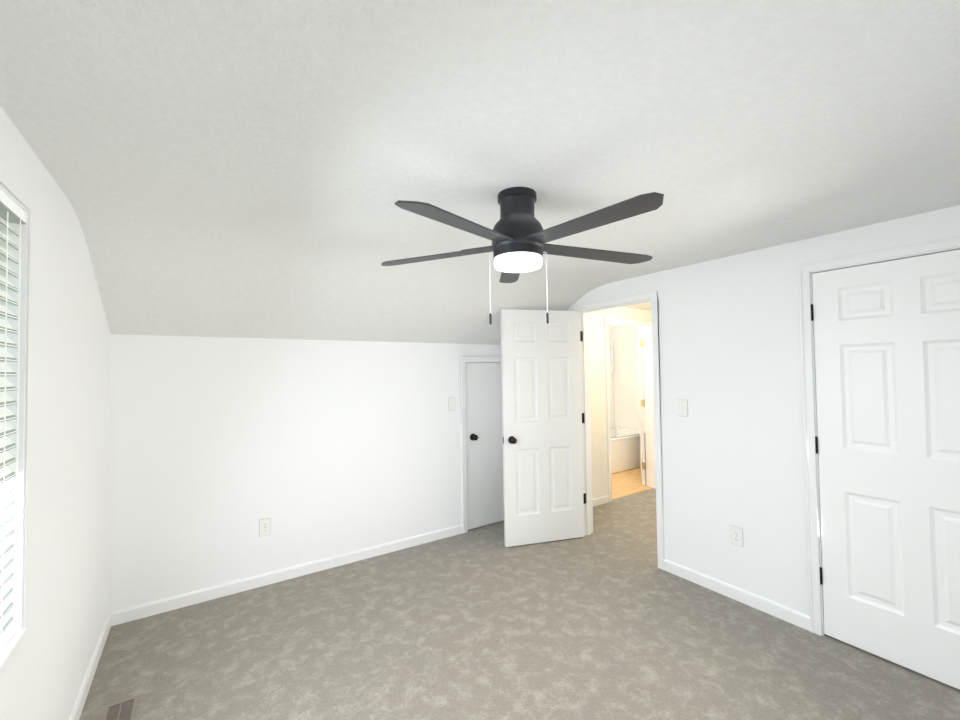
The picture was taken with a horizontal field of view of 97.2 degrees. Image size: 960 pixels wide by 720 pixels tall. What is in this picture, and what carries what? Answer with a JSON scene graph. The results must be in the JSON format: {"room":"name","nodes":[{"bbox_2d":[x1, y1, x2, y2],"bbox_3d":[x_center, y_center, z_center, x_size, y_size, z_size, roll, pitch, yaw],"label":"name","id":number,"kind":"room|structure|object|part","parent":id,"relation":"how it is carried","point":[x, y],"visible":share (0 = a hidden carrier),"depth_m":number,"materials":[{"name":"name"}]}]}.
{"room":"empty bedroom","nodes":[
{"label":"empty bedroom","id":0,"kind":"room"},
{"bbox_2d":[0,106,110,719],"bbox_3d":[-1.252,0.371,0.933,0.160,2.358,4.704,0,-2,-34],"label":"wall","id":1,"kind":"structure","parent":0,"point":[67,612],"depth_m":1.64,"materials":[{"name":"white paint"}]},
{"bbox_2d":[0,176,30,677],"bbox_3d":[-1.216,0.174,0.887,0.168,1.348,0.943,0,-2,-34],"label":"window","id":2,"kind":"structure","parent":1,"relation":"in","point":[11,648],"depth_m":1.29,"materials":[{"name":"white paint"}]},
{"bbox_2d":[0,189,25,221],"bbox_3d":[-1.183,-0.454,0.930,0.048,0.032,0.887,0,-2,-34],"label":"blind headrail","id":3,"kind":"object","parent":2,"relation":"attached to","point":[10,204],"visible":0.67,"depth_m":1.22,"materials":[{"name":"white plastic"}]},
{"bbox_2d":[1,212,7,644],"bbox_3d":[-1.339,0.185,1.191,0.003,1.216,0.002,0,-2,-34],"label":"blind cord","id":4,"kind":"object","parent":3,"relation":"hanging from","point":[7,212],"depth_m":1.19,"materials":[{"name":"white fabric"}]},
{"bbox_2d":[0,217,18,651],"bbox_3d":[-1.177,0.183,0.912,0.037,1.236,0.883,0,-2,-34],"label":"window blind slats","id":5,"kind":"object","parent":3,"relation":"hanging from","point":[9,632],"visible":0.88,"depth_m":1.24,"materials":[{"name":"white plastic"}]},
{"bbox_2d":[13,216,20,585],"bbox_3d":[-1.364,0.115,1.249,0.013,1.091,0.012,0,-2,-34],"label":"blind cord","id":6,"kind":"object","parent":3,"relation":"hanging from","point":[15,580],"depth_m":1.25,"materials":[{"name":"white fabric"}]},
{"bbox_2d":[0,201,25,637],"bbox_3d":[-1.174,0.165,0.915,0.048,1.205,0.883,0,-2,-34],"label":"blind","id":7,"kind":"object","parent":2,"relation":"attached to","point":[13,217],"visible":1,"depth_m":1.24,"materials":[{"name":"grey plastic"}]},
{"bbox_2d":[69,612,110,719],"bbox_3d":[-1.080,1.506,0.828,0.013,0.080,4.164,0,-2,-34],"label":"baseboard","id":8,"kind":"structure","parent":1,"relation":"attached to","point":[83,692],"depth_m":2.08,"materials":[{"name":"white paint"}]},
{"bbox_2d":[109,334,500,611],"bbox_3d":[-0.895,0.719,3.558,3.354,1.785,0.120,0,-2,-34],"label":"wall","id":9,"kind":"structure","parent":0,"point":[313,450],"depth_m":3.06,"materials":[{"name":"white paint"}]},
{"bbox_2d":[259,518,270,536],"bbox_3d":[-1.540,1.199,3.031,0.074,0.119,0.008,0,-2,-34],"label":"electrical outlet","id":10,"kind":"object","parent":9,"relation":"attached to","point":[264,527],"visible":1,"depth_m":3.03,"materials":[{"name":"white plastic"}]},
{"bbox_2d":[110,524,462,625],"bbox_3d":[-1.201,1.568,3.243,2.499,0.080,0.013,0,-2,-34],"label":"baseboard","id":11,"kind":"structure","parent":9,"relation":"attached to","point":[125,615],"depth_m":3.03,"materials":[{"name":"white paint"}]},
{"bbox_2d":[448,397,455,410],"bbox_3d":[-0.255,0.408,3.914,0.074,0.119,0.016,0,-2,-34],"label":"light switch","id":12,"kind":"object","parent":9,"relation":"attached to","point":[451,402],"visible":1,"depth_m":3.91,"materials":[{"name":"white plastic"}]},
{"bbox_2d":[460,356,501,532],"bbox_3d":[0.126,0.789,4.154,0.723,1.651,0.025,0,-2,-34],"label":"door frame","id":13,"kind":"structure","parent":9,"relation":"attached to","point":[463,359],"depth_m":3.96,"materials":[{"name":"white wood"}]},
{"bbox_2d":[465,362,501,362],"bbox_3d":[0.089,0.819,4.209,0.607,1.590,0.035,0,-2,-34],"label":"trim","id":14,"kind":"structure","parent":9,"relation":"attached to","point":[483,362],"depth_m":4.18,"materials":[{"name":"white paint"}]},
{"bbox_2d":[0,0,959,344],"bbox_3d":[0.181,-0.403,1.919,3.634,0.842,4.704,0,-2,-34],"label":"ceiling","id":15,"kind":"structure","parent":0,"point":[236,168],"depth_m":1.32,"materials":[{"name":"paint"}]},
{"bbox_2d":[381,187,663,324],"bbox_3d":[0.193,-0.419,1.709,1.245,0.540,1.191,0,-2,-34],"label":"fan","id":16,"kind":"object","parent":15,"relation":"hanging from","point":[518,236],"visible":1,"depth_m":1.67,"materials":[{"name":"black metal"}]},
{"bbox_3d":[-0.186,-0.459,1.877,0.383,0.038,0.482,0,-2,-34],"label":"blade","id":17,"kind":"part","parent":16,"relation":"part of","materials":[{"name":"grey wood"}]},
{"bbox_3d":[-0.061,-0.471,1.463,0.549,0.038,0.260,0,-2,-34],"label":"blade","id":18,"kind":"part","parent":16,"relation":"part of","materials":[{"name":"grey wood"}]},
{"bbox_3d":[0.044,-0.170,1.750,0.010,0.049,0.010,0,-2,-34],"label":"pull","id":19,"kind":"part","parent":16,"relation":"part of","materials":[{"name":"grey metal"}]},
{"bbox_3d":[0.047,-0.321,1.754,0.014,0.255,0.012,0,-2,-34],"label":"chain","id":20,"kind":"part","parent":16,"relation":"part of","materials":[{"name":"white metal"}]},
{"bbox_3d":[0.271,-0.324,1.754,0.014,0.255,0.012,0,-2,-34],"label":"chain","id":21,"kind":"part","parent":16,"relation":"part of","materials":[{"name":"white metal"}]},
{"bbox_3d":[0.280,-0.174,1.750,0.010,0.049,0.010,0,-2,-34],"label":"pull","id":22,"kind":"part","parent":16,"relation":"part of","materials":[{"name":"grey metal"}]},
{"bbox_3d":[0.505,-0.469,1.868,0.551,0.038,0.232,0,-2,-34],"label":"blade","id":23,"kind":"part","parent":16,"relation":"part of","materials":[{"name":"grey wood"}]},
{"bbox_3d":[0.376,-0.478,1.460,0.114,0.038,0.570,0,-2,-34],"label":"blade","id":24,"kind":"part","parent":16,"relation":"part of","materials":[{"name":"grey wood"}]},
{"bbox_2d":[79,488,959,719],"bbox_3d":[1.451,1.612,2.518,6.421,0.120,4.404,0,-2,-34],"label":"floor","id":25,"kind":"structure","parent":0,"point":[481,623],"depth_m":2.28,"materials":[{"name":"grey carpet"}]},
{"bbox_2d":[101,695,138,719],"bbox_3d":[-1.575,1.575,1.836,0.120,0.006,0.296,0,-2,-34],"label":"floor vent","id":26,"kind":"object","parent":25,"relation":"in","point":[125,709],"visible":1,"depth_m":1.90,"materials":[{"name":"brown metal"}]},
{"bbox_2d":[608,326,614,427],"bbox_3d":[1.293,0.480,6.698,2.400,2.358,0.120,0,-2,-34],"label":"wall","id":27,"kind":"structure","parent":0,"point":[612,396],"depth_m":7.28,"materials":[{"name":"white paint"}]},
{"bbox_2d":[609,343,615,372],"bbox_3d":[2.043,-0.032,7.107,0.640,0.520,0.056,0,-2,-34],"label":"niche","id":28,"kind":"object","parent":27,"relation":"attached to","point":[612,369],"visible":0.31,"depth_m":7.27,"materials":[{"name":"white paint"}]},
{"bbox_2d":[589,307,651,498],"bbox_3d":[2.068,0.434,5.317,3.287,2.358,0.120,0,-2,-34],"label":"wall","id":29,"kind":"structure","parent":0,"point":[598,406],"depth_m":4.76,"materials":[{"name":"white paint"}]},
{"bbox_2d":[593,495,608,506],"bbox_3d":[1.106,1.568,4.553,0.842,0.080,0.013,0,-2,-34],"label":"baseboard","id":30,"kind":"structure","parent":29,"relation":"attached to","point":[600,500],"depth_m":4.70,"materials":[{"name":"white paint"}]},
{"bbox_2d":[604,317,655,501],"bbox_3d":[1.799,0.565,5.132,0.956,2.101,0.164,0,-2,-34],"label":"door frame","id":31,"kind":"structure","parent":29,"relation":"attached to","point":[649,407],"depth_m":5.33,"materials":[{"name":"white paint"}]},
{"bbox_2d":[637,328,645,484],"bbox_3d":[2.225,0.601,5.823,0.049,2.022,0.846,-1,-2,19],"label":"bathroom door","id":32,"kind":"structure","parent":29,"relation":"in","point":[641,404],"depth_m":5.45,"materials":[{"name":"white paint"}]},
{"bbox_2d":[613,326,644,430],"bbox_3d":[2.746,0.461,6.793,0.120,2.358,1.580,0,-2,-34],"label":"wall","id":33,"kind":"structure","parent":0,"point":[626,384],"depth_m":7.11,"materials":[{"name":"white paint"}]},
{"bbox_2d":[612,468,652,499],"bbox_3d":[1.741,1.694,6.023,2.640,0.124,1.670,0,-2,-34],"label":"floor","id":34,"kind":"structure","parent":0,"point":[626,481],"depth_m":5.53,"materials":[{"name":"brown wood"}]},
{"bbox_2d":[611,427,645,473],"bbox_3d":[1.916,1.395,6.531,1.558,0.516,0.786,0,-2,-34],"label":"bathtub","id":35,"kind":"object","parent":34,"relation":"on","point":[625,449],"visible":0.27,"depth_m":6.27,"materials":[{"name":"white ceramic"}]},
{"bbox_2d":[625,303,650,309],"bbox_3d":[2.439,-0.716,4.317,2.787,0.120,2.260,0,-2,-34],"label":"ceiling","id":36,"kind":"structure","parent":0,"point":[646,306],"depth_m":5.00,"materials":[{"name":"white paint"}]},
{"bbox_2d":[567,205,959,615],"bbox_3d":[1.736,0.374,2.751,0.120,2.358,4.404,0,-2,-34],"label":"wall","id":37,"kind":"structure","parent":0,"point":[733,453],"depth_m":2.72,"materials":[{"name":"white paint"}]},
{"bbox_2d":[588,313,592,518],"bbox_3d":[1.239,0.535,3.618,0.025,2.101,0.861,0,-2,-34],"label":"door frame","id":38,"kind":"structure","parent":37,"relation":"attached to","point":[590,419],"depth_m":3.93,"materials":[{"name":"white paint"}]},
{"bbox_2d":[580,299,650,535],"bbox_3d":[1.181,0.552,3.579,0.120,2.060,0.785,0,-2,-34],"label":"doorway","id":39,"kind":"structure","parent":37,"relation":"in","point":[583,429],"depth_m":3.89,"materials":[{"name":"white paint"}]},
{"bbox_2d":[501,309,585,546],"bbox_3d":[0.583,0.571,3.730,0.800,2.022,0.171,0,-1,-16],"label":"bedroom door","id":40,"kind":"structure","parent":39,"relation":"attached to","point":[542,422],"depth_m":3.70,"materials":[{"name":"white paint"}]},
{"bbox_3d":[0.282,0.683,3.588,0.066,0.066,0.068,0,-2,-16],"label":"knob","id":41,"kind":"part","parent":40,"relation":"part of","materials":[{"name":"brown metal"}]},
{"bbox_2d":[582,300,650,534],"bbox_3d":[1.179,0.562,3.577,0.035,2.040,0.745,0,-2,-34],"label":"door frame","id":42,"kind":"structure","parent":37,"relation":"attached to","point":[586,418],"depth_m":3.87,"materials":[{"name":"white paint"}]},
{"bbox_2d":[573,291,664,569],"bbox_3d":[1.123,0.534,3.541,0.025,2.101,0.861,0,-2,-34],"label":"door frame","id":43,"kind":"structure","parent":37,"relation":"attached to","point":[653,296],"depth_m":3.20,"materials":[{"name":"white paint"}]},
{"bbox_2d":[678,400,687,416],"bbox_3d":[1.457,0.346,3.045,0.016,0.119,0.074,0,-2,-34],"label":"light switch","id":44,"kind":"object","parent":37,"relation":"attached to","point":[682,407],"visible":1,"depth_m":3.04,"materials":[{"name":"white plastic"}]},
{"bbox_2d":[731,525,742,546],"bbox_3d":[1.664,1.141,2.740,0.008,0.119,0.074,0,-2,-34],"label":"electrical outlet","id":45,"kind":"object","parent":37,"relation":"attached to","point":[736,535],"visible":1,"depth_m":2.74,"materials":[{"name":"white plastic"}]},
{"bbox_2d":[664,559,810,631],"bbox_3d":[1.631,1.516,2.784,0.013,0.080,0.910,0,-2,-34],"label":"baseboard","id":46,"kind":"structure","parent":37,"relation":"attached to","point":[789,615],"depth_m":2.71,"materials":[{"name":"white paint"}]},
{"bbox_2d":[798,235,959,689],"bbox_3d":[2.139,0.483,2.088,0.186,2.101,0.876,0,-2,-34],"label":"closet door","id":47,"kind":"structure","parent":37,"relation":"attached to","point":[861,264],"depth_m":2.15,"materials":[{"name":"white paint"}]},
{"bbox_3d":[2.130,0.508,2.088,0.171,2.022,0.767,0,-2,-34],"label":"closet door","id":48,"kind":"part","parent":47,"relation":"part of","materials":[{"name":"white wood"}]},
{"bbox_3d":[0.088,0.809,4.212,0.647,1.610,0.120,0,-2,-34],"label":"door frame","id":49,"kind":"structure","parent":0,"visible":0},
{"bbox_2d":[465,363,503,529],"bbox_3d":[0.129,0.812,4.150,0.601,1.575,0.103,0,-2,-34],"label":"door","id":50,"kind":"structure","parent":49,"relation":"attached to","point":[484,450],"depth_m":4.11,"materials":[{"name":"white paint"}]},
{"bbox_3d":[-0.050,0.735,4.012,0.066,0.066,0.068,0,-2,-34],"label":"knob","id":51,"kind":"part","parent":50,"relation":"part of","materials":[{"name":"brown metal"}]}
]}

